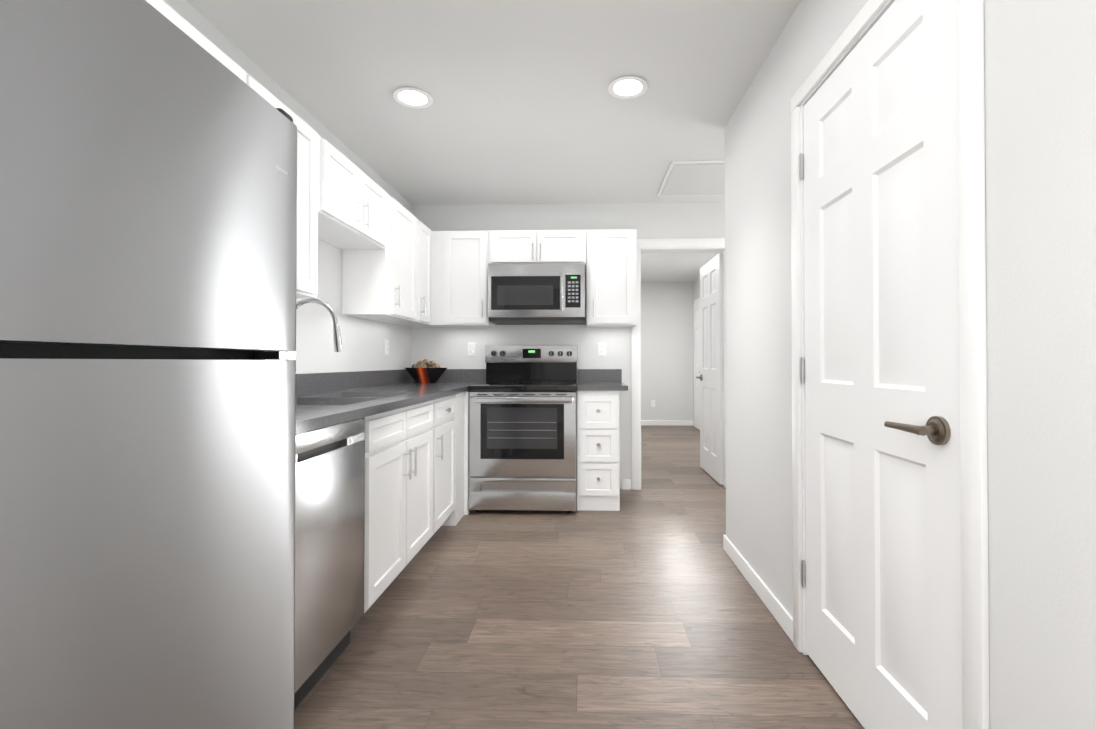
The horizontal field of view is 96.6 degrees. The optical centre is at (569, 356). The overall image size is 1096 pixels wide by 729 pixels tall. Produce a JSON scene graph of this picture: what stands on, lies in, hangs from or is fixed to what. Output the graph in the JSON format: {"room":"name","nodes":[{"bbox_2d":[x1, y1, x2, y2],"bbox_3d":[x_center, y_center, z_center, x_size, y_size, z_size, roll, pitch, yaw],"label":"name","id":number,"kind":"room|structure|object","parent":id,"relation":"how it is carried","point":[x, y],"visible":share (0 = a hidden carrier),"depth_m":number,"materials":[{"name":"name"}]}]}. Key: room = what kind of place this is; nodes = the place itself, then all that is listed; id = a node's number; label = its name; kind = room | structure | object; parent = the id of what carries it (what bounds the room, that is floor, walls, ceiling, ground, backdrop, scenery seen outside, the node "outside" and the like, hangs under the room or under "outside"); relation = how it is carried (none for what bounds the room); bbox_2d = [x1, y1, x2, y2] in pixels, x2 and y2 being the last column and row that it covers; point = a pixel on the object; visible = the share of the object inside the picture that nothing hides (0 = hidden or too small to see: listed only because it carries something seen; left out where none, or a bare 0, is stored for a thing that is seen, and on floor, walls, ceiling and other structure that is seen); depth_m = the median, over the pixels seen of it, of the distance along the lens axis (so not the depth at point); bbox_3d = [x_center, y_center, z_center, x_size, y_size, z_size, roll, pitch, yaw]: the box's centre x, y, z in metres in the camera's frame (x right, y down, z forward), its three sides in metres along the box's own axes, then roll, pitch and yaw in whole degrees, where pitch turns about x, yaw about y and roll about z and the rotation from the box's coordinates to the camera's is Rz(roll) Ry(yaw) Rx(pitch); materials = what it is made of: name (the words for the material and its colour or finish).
{"room":"kitchen","nodes":[
{"label":"kitchen","id":0,"kind":"room"},
{"bbox_2d":[163,0,411,373],"bbox_3d":[-1.519,-0.124,1.292,0.120,2.440,6.090,0,-1,2],"label":"wall","id":1,"kind":"structure","parent":0,"point":[363,344],"depth_m":2.87,"materials":[{"name":"white paint"}]},
{"bbox_2d":[145,0,252,88],"bbox_3d":[-1.306,-0.655,1.510,0.286,0.754,0.487,0,-1,2],"label":"upper cabinet","id":2,"kind":"object","parent":1,"relation":"attached to","point":[159,5],"depth_m":1.54,"materials":[{"name":"white paint"}]},
{"bbox_2d":[253,78,324,297],"bbox_3d":[-1.291,-0.650,1.998,0.286,0.754,0.491,0,-1,2],"label":"upper cabinet","id":3,"kind":"object","parent":1,"relation":"attached to","point":[310,146],"depth_m":2.14,"materials":[{"name":"white paint"}]},
{"bbox_2d":[325,140,392,251],"bbox_3d":[-1.271,-0.844,2.627,0.286,0.355,0.755,0,-1,2],"label":"upper cabinet","id":4,"kind":"object","parent":1,"relation":"attached to","point":[358,212],"depth_m":2.63,"materials":[{"name":"white paint"}]},
{"bbox_2d":[342,198,420,323],"bbox_3d":[-1.251,-0.638,3.276,0.286,0.754,0.539,0,-1,2],"label":"upper cabinet","id":5,"kind":"object","parent":1,"relation":"attached to","point":[403,266],"depth_m":3.08,"materials":[{"name":"white paint"}]},
{"bbox_2d":[384,339,388,354],"bbox_3d":[-1.380,-0.076,3.683,0.008,0.115,0.070,0,-1,2],"label":"outlet","id":6,"kind":"object","parent":1,"relation":"attached to","point":[386,351],"visible":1,"depth_m":3.67,"materials":[{"name":"white plastic"}]},
{"bbox_2d":[394,222,432,327],"bbox_3d":[-1.238,-0.634,3.693,0.286,0.754,0.297,0,-1,2],"label":"upper cabinet","id":7,"kind":"object","parent":1,"relation":"attached to","point":[426,234],"depth_m":3.78,"materials":[{"name":"white paint"}]},
{"bbox_2d":[186,0,800,281],"bbox_3d":[0.445,-1.355,3.339,3.920,0.060,10.280,0,-1,2],"label":"ceiling","id":8,"kind":"structure","parent":0,"point":[525,107],"depth_m":2.38,"materials":[{"name":"white paint"}]},
{"bbox_2d":[393,87,432,107],"bbox_3d":[-0.801,-1.327,2.497,0.196,0.012,0.196,0,-1,2],"label":"recessed light","id":9,"kind":"object","parent":8,"relation":"in","point":[410,97],"visible":0.98,"depth_m":2.49,"materials":[{"name":"white plastic"}]},
{"bbox_2d":[608,76,647,98],"bbox_3d":[0.286,-1.327,2.403,0.196,0.012,0.196,0,-1,2],"label":"recessed light","id":10,"kind":"object","parent":8,"relation":"in","point":[628,87],"visible":1,"depth_m":2.40,"materials":[{"name":"white plastic"}]},
{"bbox_2d":[657,160,724,195],"bbox_3d":[1.104,-1.314,3.619,0.810,0.016,0.670,0,-1,2],"label":"panel","id":11,"kind":"object","parent":8,"relation":"attached to","point":[694,178],"visible":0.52,"depth_m":3.59,"materials":[{"name":"white paint"}]},
{"bbox_2d":[411,202,724,488],"bbox_3d":[0.533,-0.096,4.215,3.800,2.440,0.120,0,-1,2],"label":"wall","id":12,"kind":"structure","parent":0,"point":[444,348],"depth_m":4.18,"materials":[{"name":"white paint"}]},
{"bbox_2d":[433,230,495,327],"bbox_3d":[-0.872,-0.630,4.037,0.460,0.754,0.328,0,-1,2],"label":"upper cabinet","id":13,"kind":"object","parent":12,"relation":"attached to","point":[460,258],"depth_m":3.88,"materials":[{"name":"white paint"}]},
{"bbox_2d":[467,343,474,355],"bbox_3d":[-0.845,-0.066,4.192,0.070,0.115,0.008,0,-1,2],"label":"electrical outlet","id":14,"kind":"object","parent":12,"relation":"attached to","point":[470,349],"visible":1,"depth_m":4.19,"materials":[{"name":"white plastic"}]},
{"bbox_2d":[489,230,536,263],"bbox_3d":[-0.447,-0.867,4.026,0.385,0.281,0.328,0,-1,2],"label":"upper cabinet","id":15,"kind":"object","parent":12,"relation":"attached to","point":[505,246],"depth_m":3.87,"materials":[{"name":"white paint"}]},
{"bbox_2d":[537,230,588,267],"bbox_3d":[-0.061,-0.867,4.014,0.388,0.281,0.328,0,-1,2],"label":"upper cabinet","id":16,"kind":"object","parent":12,"relation":"attached to","point":[553,246],"depth_m":3.86,"materials":[{"name":"white paint"}]},
{"bbox_2d":[488,263,584,324],"bbox_3d":[-0.251,-0.500,3.946,0.750,0.442,0.466,0,-1,2],"label":"microwave","id":17,"kind":"object","parent":16,"relation":"attached to","point":[539,294],"visible":1,"depth_m":3.76,"materials":[{"name":"silver metal"}]},
{"bbox_2d":[598,342,605,355],"bbox_3d":[0.275,-0.067,4.158,0.070,0.115,0.008,0,-1,2],"label":"electrical outlet","id":18,"kind":"object","parent":12,"relation":"attached to","point":[601,348],"visible":1,"depth_m":4.16,"materials":[{"name":"white plastic"}]},
{"bbox_2d":[585,229,636,327],"bbox_3d":[0.335,-0.631,3.999,0.396,0.754,0.328,0,-1,2],"label":"upper cabinet","id":19,"kind":"object","parent":12,"relation":"attached to","point":[611,274],"depth_m":3.84,"materials":[{"name":"white paint"}]},
{"bbox_2d":[632,238,725,489],"bbox_3d":[0.972,0.059,4.200,0.888,2.130,0.148,0,-1,2],"label":"door frame","id":20,"kind":"structure","parent":12,"relation":"attached to","point":[685,245],"depth_m":4.14,"materials":[{"name":"white wood"}]},
{"bbox_2d":[696,253,723,483],"bbox_3d":[1.340,0.105,4.625,0.150,2.022,0.740,0,-1,2],"label":"hall door","id":21,"kind":"structure","parent":12,"relation":"in","point":[710,377],"depth_m":4.52,"materials":[{"name":"white paint"}]},
{"bbox_2d":[294,425,863,728],"bbox_3d":[0.445,1.145,3.315,3.920,0.060,10.280,0,-1,2],"label":"floor","id":22,"kind":"structure","parent":0,"point":[644,607],"depth_m":1.95,"materials":[{"name":"brown wood"}]},
{"bbox_2d":[0,0,296,728],"bbox_3d":[-1.032,0.257,0.777,0.835,1.668,0.828,0,-1,2],"label":"refrigerator","id":23,"kind":"object","parent":22,"relation":"on","point":[148,215],"visible":1,"depth_m":0.75,"materials":[{"name":"silver metal"}]},
{"bbox_2d":[294,417,364,709],"bbox_3d":[-1.109,0.664,1.595,0.621,0.870,0.596,0,-1,2],"label":"dishwasher","id":24,"kind":"object","parent":22,"relation":"on","point":[329,526],"visible":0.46,"depth_m":1.61,"materials":[{"name":"silver metal"}]},
{"bbox_2d":[364,393,459,554],"bbox_3d":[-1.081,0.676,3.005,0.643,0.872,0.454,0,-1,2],"label":"base cabinet","id":25,"kind":"object","parent":22,"relation":"on","point":[417,476],"depth_m":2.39,"materials":[{"name":"white paint"}]},
{"bbox_2d":[284,298,485,433],"bbox_3d":[-1.079,0.074,2.707,0.668,0.711,2.986,0,-1,2],"label":"countertop","id":26,"kind":"structure","parent":25,"relation":"on","point":[327,399],"depth_m":2.65,"materials":[{"name":"grey stone"}]},
{"bbox_2d":[284,298,342,373],"bbox_3d":[-1.249,-0.044,2.379,0.302,0.481,0.096,0,-1,2],"label":"faucet","id":27,"kind":"object","parent":26,"relation":"on","point":[337,340],"depth_m":2.35,"materials":[{"name":"silver metal"}]},
{"bbox_2d":[405,359,446,382],"bbox_3d":[-1.171,0.113,3.975,0.250,0.196,0.250,1,-1,-43],"label":"bowl","id":28,"kind":"object","parent":26,"relation":"on","point":[425,371],"visible":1,"depth_m":3.92,"materials":[{"name":"black ceramic"}]},
{"bbox_2d":[460,391,467,519],"bbox_3d":[-1.071,0.679,3.348,0.643,0.872,0.233,0,-1,2],"label":"base cabinet","id":29,"kind":"object","parent":22,"relation":"on","point":[463,396],"depth_m":3.40,"materials":[{"name":"white paint"}]},
{"bbox_2d":[464,392,470,514],"bbox_3d":[-1.043,0.684,3.828,0.668,0.872,0.728,0,-1,2],"label":"base cabinet","id":30,"kind":"object","parent":22,"relation":"on","point":[466,429],"depth_m":3.46,"materials":[{"name":"white paint"}]},
{"bbox_2d":[468,345,577,512],"bbox_3d":[-0.326,0.509,3.767,0.762,1.222,0.767,0,-1,2],"label":"range","id":31,"kind":"object","parent":22,"relation":"on","point":[522,427],"visible":1,"depth_m":3.45,"materials":[{"name":"silver metal"}]},
{"bbox_2d":[577,391,619,510],"bbox_3d":[0.218,0.684,3.845,0.308,0.872,0.617,0,-1,2],"label":"base cabinet","id":32,"kind":"object","parent":22,"relation":"on","point":[598,487],"depth_m":3.54,"materials":[{"name":"white paint"}]},
{"bbox_2d":[577,369,627,390],"bbox_3d":[0.247,0.173,3.842,0.369,0.145,0.633,0,-1,2],"label":"countertop","id":33,"kind":"structure","parent":32,"relation":"on","point":[588,379],"depth_m":4.13,"materials":[{"name":"grey stone"}]},
{"bbox_2d":[641,282,692,420],"bbox_3d":[1.267,-0.056,8.384,1.650,2.440,0.120,0,-1,2],"label":"wall","id":34,"kind":"structure","parent":0,"point":[667,347],"depth_m":8.31,"materials":[{"name":"white paint"}]},
{"bbox_2d":[641,420,693,425],"bbox_3d":[1.285,1.121,8.306,1.630,0.085,0.012,0,-1,2],"label":"baseboard","id":35,"kind":"structure","parent":34,"relation":"attached to","point":[643,422],"depth_m":8.29,"materials":[{"name":"white wood"}]},
{"bbox_2d":[693,277,699,420],"bbox_3d":[2.098,-0.076,6.322,0.120,2.440,4.190,0,-1,2],"label":"wall","id":36,"kind":"structure","parent":0,"point":[696,284],"depth_m":8.27,"materials":[{"name":"white paint"}]},
{"bbox_2d":[694,301,699,429],"bbox_3d":[2.030,0.134,7.689,0.092,2.022,0.758,0,-1,2],"label":"closet door","id":37,"kind":"structure","parent":36,"relation":"in","point":[697,364],"depth_m":7.84,"materials":[{"name":"white paint"}]},
{"bbox_2d":[725,0,1095,728],"bbox_3d":[0.905,-0.131,0.557,0.150,2.440,4.530,0,-1,2],"label":"wall","id":38,"kind":"structure","parent":0,"point":[1041,226],"depth_m":0.92,"materials":[{"name":"white paint"}]},
{"bbox_2d":[723,534,792,641],"bbox_3d":[0.879,1.063,2.329,0.012,0.085,0.907,0,-1,2],"label":"baseboard","id":39,"kind":"structure","parent":38,"relation":"attached to","point":[777,609],"depth_m":2.21,"materials":[{"name":"white wood"}]},
{"bbox_2d":[799,0,962,728],"bbox_3d":[0.850,0.074,1.438,0.092,2.022,0.779,0,-1,2],"label":"door","id":40,"kind":"structure","parent":38,"relation":"in","point":[881,579],"depth_m":1.32,"materials":[{"name":"white paint"}]},
{"bbox_2d":[791,0,989,728],"bbox_3d":[0.909,0.046,1.430,0.136,2.101,0.898,0,-1,2],"label":"door frame","id":41,"kind":"structure","parent":38,"relation":"attached to","point":[973,389],"depth_m":1.02,"materials":[{"name":"white wood"}]}
]}

